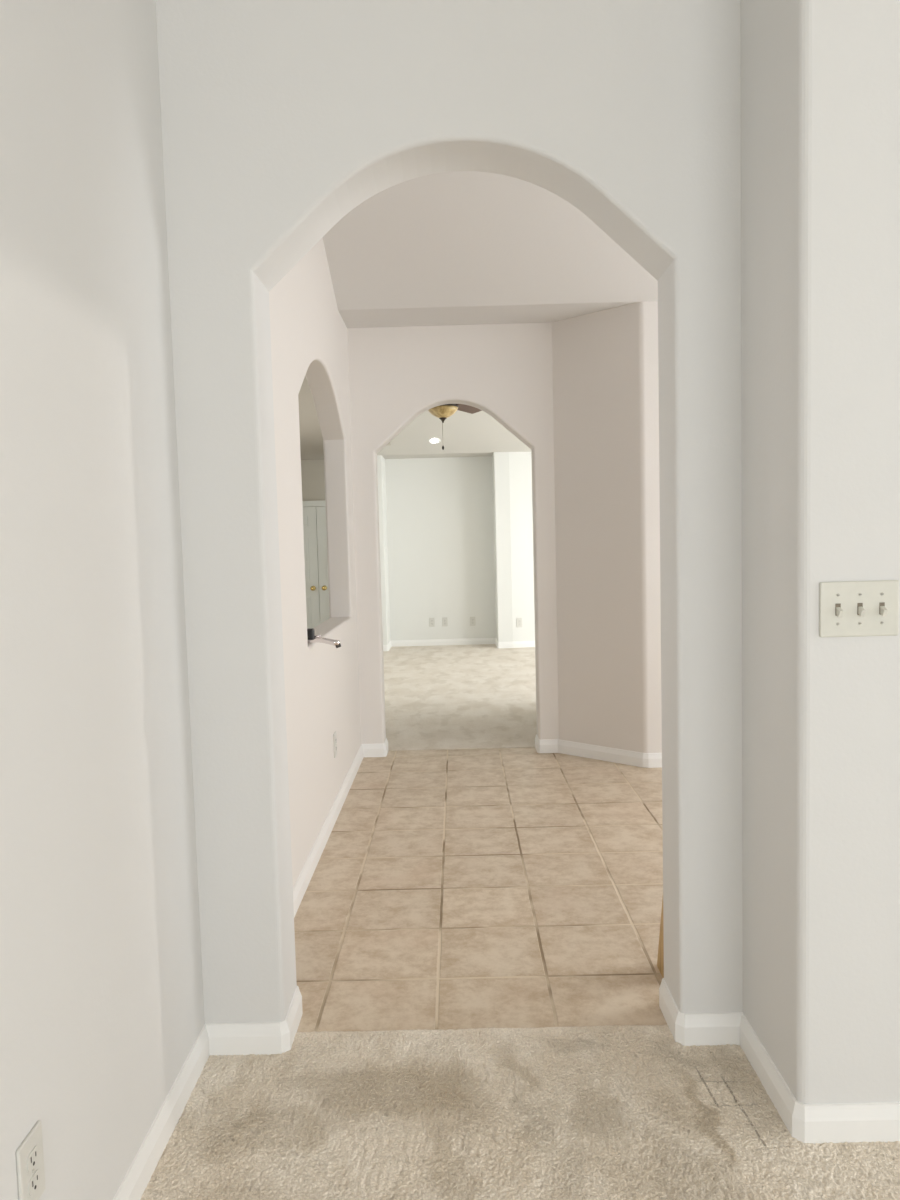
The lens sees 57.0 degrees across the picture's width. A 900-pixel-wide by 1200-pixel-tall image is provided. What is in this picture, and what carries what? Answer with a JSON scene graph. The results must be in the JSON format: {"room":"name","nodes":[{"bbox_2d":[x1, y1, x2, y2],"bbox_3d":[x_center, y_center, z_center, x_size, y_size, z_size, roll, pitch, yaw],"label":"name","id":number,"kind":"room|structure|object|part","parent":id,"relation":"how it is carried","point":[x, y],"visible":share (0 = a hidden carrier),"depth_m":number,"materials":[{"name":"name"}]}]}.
{"room":"home hallway","nodes":[
{"label":"home hallway","id":0,"kind":"room"},
{"bbox_2d":[0,0,204,1199],"bbox_3d":[-0.761,-0.405,-1.190,0.100,3.750,6.870,-1,4,1],"label":"wall","id":1,"kind":"structure","parent":0,"point":[102,997],"depth_m":1.55,"materials":[{"name":"white paint"}]},
{"bbox_2d":[16,1120,44,1199],"bbox_3d":[-0.652,0.890,1.292,0.009,0.118,0.070,-1,4,1],"label":"wall outlet","id":2,"kind":"object","parent":1,"relation":"attached to","point":[29,1155],"visible":1,"depth_m":1.29,"materials":[{"name":"white plastic"}]},
{"bbox_2d":[27,1146,38,1171],"bbox_3d":[-0.649,0.870,1.290,0.003,0.027,0.034,-1,4,1],"label":"receptacle","id":3,"kind":"object","parent":2,"relation":"attached to","point":[32,1151],"depth_m":1.29,"materials":[{"name":"white plastic"}]},
{"bbox_2d":[28,1169,40,1195],"bbox_3d":[-0.648,0.909,1.293,0.003,0.027,0.034,-1,4,1],"label":"receptacle","id":4,"kind":"object","parent":2,"relation":"attached to","point":[34,1176],"depth_m":1.29,"materials":[{"name":"white plastic"}]},
{"bbox_2d":[113,738,387,1199],"bbox_3d":[-0.543,1.264,0.469,0.220,0.083,9.755,-1,4,1],"label":"baseboard","id":5,"kind":"structure","parent":1,"relation":"attached to","point":[256,1038],"depth_m":2.16,"materials":[{"name":"white wood"}]},
{"bbox_2d":[301,459,325,506],"bbox_3d":[-2.562,-0.618,11.454,2.900,2.950,0.100,-1,4,1],"label":"wall","id":6,"kind":"structure","parent":0,"point":[312,471],"depth_m":11.33,"materials":[{"name":"paint"}]},
{"bbox_2d":[303,507,319,628],"bbox_3d":[-2.185,-0.255,11.360,0.757,2.018,0.111,-1,4,1],"label":"door","id":7,"kind":"structure","parent":6,"relation":"in","point":[309,513],"depth_m":11.36,"materials":[{"name":"white wood"}]},
{"bbox_3d":[-2.050,-1.071,11.309,0.214,0.150,0.031,-1,4,1],"label":"panel","id":8,"kind":"part","parent":7,"relation":"part of","materials":[{"name":"white wood"}]},
{"bbox_3d":[-2.036,-0.552,11.345,0.214,0.590,0.031,-1,4,1],"label":"panel","id":9,"kind":"part","parent":7,"relation":"part of","materials":[{"name":"white wood"}]},
{"bbox_3d":[-2.015,0.238,11.398,0.214,0.580,0.031,-1,4,1],"label":"panel","id":10,"kind":"part","parent":7,"relation":"part of","materials":[{"name":"white wood"}]},
{"bbox_2d":[302,500,325,506],"bbox_3d":[-1.880,-0.306,11.390,1.550,2.100,0.060,-1,4,1],"label":"trim","id":11,"kind":"structure","parent":6,"relation":"attached to","point":[322,502],"depth_m":11.29,"materials":[{"name":"white wood"}]},
{"bbox_2d":[316,507,329,623],"bbox_3d":[-1.422,-0.274,11.353,0.757,2.018,0.111,-1,4,1],"label":"door","id":12,"kind":"structure","parent":6,"relation":"in","point":[320,511],"depth_m":11.36,"materials":[{"name":"white wood"}]},
{"bbox_3d":[-1.587,-0.564,11.340,0.214,0.590,0.031,-1,4,1],"label":"panel","id":13,"kind":"part","parent":12,"relation":"part of","materials":[{"name":"white wood"}]},
{"bbox_2d":[269,237,360,887],"bbox_3d":[-0.676,-0.763,3.651,0.130,4.100,2.880,-1,4,1],"label":"wall","id":14,"kind":"structure","parent":0,"point":[309,337],"depth_m":3.66,"materials":[{"name":"white paint"}]},
{"bbox_2d":[307,628,340,647],"bbox_3d":[-0.564,0.164,3.524,0.200,0.086,0.056,-1,4,1],"label":"faucet","id":15,"kind":"object","parent":14,"relation":"on","point":[312,638],"visible":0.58,"depth_m":3.51,"materials":[{"name":"metal"}]},
{"bbox_3d":[-0.604,0.145,3.518,0.057,0.046,0.040,-1,4,1],"label":"handle","id":16,"kind":"part","parent":15,"relation":"part of","materials":[{"name":"black plastic"}]},
{"bbox_3d":[-0.550,0.178,3.525,0.161,0.041,0.031,-1,4,1],"label":"spout","id":17,"kind":"part","parent":15,"relation":"part of","materials":[{"name":"silver metal"}]},
{"bbox_2d":[333,731,336,757],"bbox_3d":[-0.566,0.714,4.093,0.009,0.118,0.070,-1,4,1],"label":"wall outlet","id":18,"kind":"object","parent":14,"relation":"attached to","point":[334,734],"visible":1,"depth_m":4.07,"materials":[{"name":"white plastic"}]},
{"bbox_2d":[298,377,390,459],"bbox_3d":[-2.410,-1.687,6.769,3.345,0.190,9.300,-1,4,1],"label":"ceiling","id":19,"kind":"structure","parent":0,"point":[311,439],"depth_m":8.33,"materials":[{"name":"paint"}]},
{"bbox_2d":[156,0,742,1023],"bbox_3d":[-1.639,-0.620,2.152,4.915,3.730,0.185,-1,4,1],"label":"wall","id":20,"kind":"structure","parent":0,"point":[280,118],"depth_m":2.05,"materials":[{"name":"white paint"}]},
{"bbox_2d":[347,322,558,743],"bbox_3d":[0.131,-1.469,5.096,1.755,4.930,0.150,-1,4,1],"label":"wall","id":21,"kind":"structure","parent":0,"point":[503,371],"depth_m":5.04,"materials":[{"name":"white paint"}]},
{"bbox_2d":[377,410,530,458],"bbox_3d":[1.349,-2.810,7.772,5.700,2.278,5.690,-1,4,1],"label":"ceiling","id":22,"kind":"structure","parent":0,"point":[465,434],"depth_m":9.82,"materials":[{"name":"beige paint"}]},
{"bbox_2d":[428,437,440,443],"bbox_3d":[-0.184,-1.896,9.845,0.147,0.068,0.137,-1,4,6],"label":"recessed light","id":23,"kind":"object","parent":22,"relation":"in","point":[434,440],"visible":1,"depth_m":9.83,"materials":[{"name":"white"}]},
{"bbox_2d":[428,404,481,449],"bbox_3d":[-0.059,-2.057,7.346,1.308,1.430,1.286,-1,4,1],"label":"ceiling fan","id":24,"kind":"object","parent":22,"relation":"hanging from","point":[442,412],"visible":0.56,"depth_m":7.36,"materials":[{"name":"gold glass"}]},
{"bbox_3d":[-0.064,-1.668,7.404,0.280,0.096,0.280,-1,4,1],"label":"lamp shade","id":25,"kind":"part","parent":24,"relation":"part of","materials":[{"name":"orange glass"}]},
{"bbox_3d":[0.159,-1.798,7.781,0.139,0.035,0.452,1,5,30],"label":"blade","id":26,"kind":"part","parent":24,"relation":"part of","materials":[{"name":"brown wood"}]},
{"bbox_2d":[377,452,534,644],"bbox_3d":[1.430,-0.664,10.594,5.500,2.550,0.750,-1,4,1],"label":"wall","id":27,"kind":"structure","parent":0,"point":[456,533],"depth_m":10.64,"materials":[{"name":"white paint"}]},
{"bbox_2d":[429,618,434,626],"bbox_3d":[-0.234,0.287,10.743,0.070,0.118,0.009,-1,4,1],"label":"wall outlet","id":28,"kind":"object","parent":27,"relation":"attached to","point":[431,620],"visible":1,"depth_m":10.74,"materials":[{"name":"white plastic"}]},
{"bbox_2d":[442,617,447,625],"bbox_3d":[-0.067,0.283,10.741,0.070,0.118,0.009,-1,4,1],"label":"wall outlet","id":29,"kind":"object","parent":27,"relation":"attached to","point":[444,619],"visible":1,"depth_m":10.74,"materials":[{"name":"white plastic"}]},
{"bbox_2d":[383,638,534,650],"bbox_3d":[1.511,0.523,10.546,5.210,0.083,0.486,-2,4,0],"label":"baseboard","id":30,"kind":"structure","parent":27,"relation":"attached to","point":[473,641],"depth_m":10.75,"materials":[{"name":"white wood"}]},
{"bbox_2d":[470,617,475,625],"bbox_3d":[0.295,0.274,10.738,0.070,0.118,0.009,-1,4,1],"label":"wall outlet","id":31,"kind":"object","parent":27,"relation":"attached to","point":[472,619],"visible":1,"depth_m":10.73,"materials":[{"name":"white plastic"}]},
{"bbox_2d":[517,618,521,626],"bbox_3d":[0.862,0.280,10.302,0.070,0.118,0.009,-2,4,-9],"label":"wall outlet","id":32,"kind":"object","parent":27,"relation":"attached to","point":[519,620],"visible":1,"depth_m":10.30,"materials":[{"name":"white plastic"}]},
{"bbox_2d":[383,644,536,750],"bbox_3d":[1.444,0.751,8.185,5.500,0.054,5.750,-1,4,1],"label":"floor","id":33,"kind":"structure","parent":0,"point":[480,696],"depth_m":7.09,"materials":[{"name":"beige carpet"}]},
{"bbox_2d":[294,748,666,1031],"bbox_3d":[1.612,1.049,3.775,4.700,0.050,3.082,-1,4,1],"label":"floor","id":34,"kind":"structure","parent":0,"point":[454,889],"depth_m":3.09,"materials":[{"name":"tile"}]},
{"bbox_2d":[657,899,663,977],"bbox_3d":[0.653,0.853,2.448,0.035,0.606,0.205,-2,4,-10],"label":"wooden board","id":35,"kind":"object","parent":34,"relation":"on","point":[660,960],"visible":0.24,"depth_m":2.51,"materials":[{"name":"brown wood"}]},
{"bbox_2d":[323,171,657,327],"bbox_3d":[1.548,-2.232,3.535,4.655,1.262,2.880,-1,4,1],"label":"ceiling","id":36,"kind":"structure","parent":0,"point":[454,238],"depth_m":4.28,"materials":[{"name":"paint"}]},
{"bbox_2d":[140,1024,899,1199],"bbox_3d":[2.050,1.349,-1.136,5.450,0.020,6.779,-1,4,1],"label":"floor","id":37,"kind":"structure","parent":0,"point":[607,1112],"depth_m":1.87,"materials":[{"name":"beige carpet"}]},
{"bbox_2d":[552,301,661,752],"bbox_3d":[2.260,-1.500,4.884,3.295,4.950,0.538,-1,4,1],"label":"wall","id":38,"kind":"structure","parent":0,"point":[605,362],"depth_m":4.84,"materials":[{"name":"white paint"}]},
{"bbox_2d":[535,734,661,767],"bbox_3d":[2.170,0.896,4.826,3.371,0.083,0.445,-1,4,10],"label":"baseboard","id":39,"kind":"structure","parent":38,"relation":"attached to","point":[645,760],"depth_m":4.97,"materials":[{"name":"white wood"}]},
{"bbox_2d":[741,0,899,1103],"bbox_3d":[2.758,-0.711,1.936,4.085,3.750,0.540,-1,4,1],"label":"wall","id":40,"kind":"structure","parent":0,"point":[820,79],"depth_m":1.76,"materials":[{"name":"white paint"}]},
{"bbox_2d":[659,978,899,1143],"bbox_3d":[2.618,1.073,2.059,4.060,0.083,0.565,-1,4,1],"label":"baseboard","id":41,"kind":"structure","parent":40,"relation":"attached to","point":[841,1122],"depth_m":1.85,"materials":[{"name":"white wood"}]},
{"bbox_2d":[819,580,898,636],"bbox_3d":[0.852,0.019,1.718,0.164,0.116,0.024,-1,4,1],"label":"light switch","id":42,"kind":"object","parent":40,"relation":"attached to","point":[846,608],"visible":1,"depth_m":1.72,"materials":[{"name":"white plastic"}]}
]}

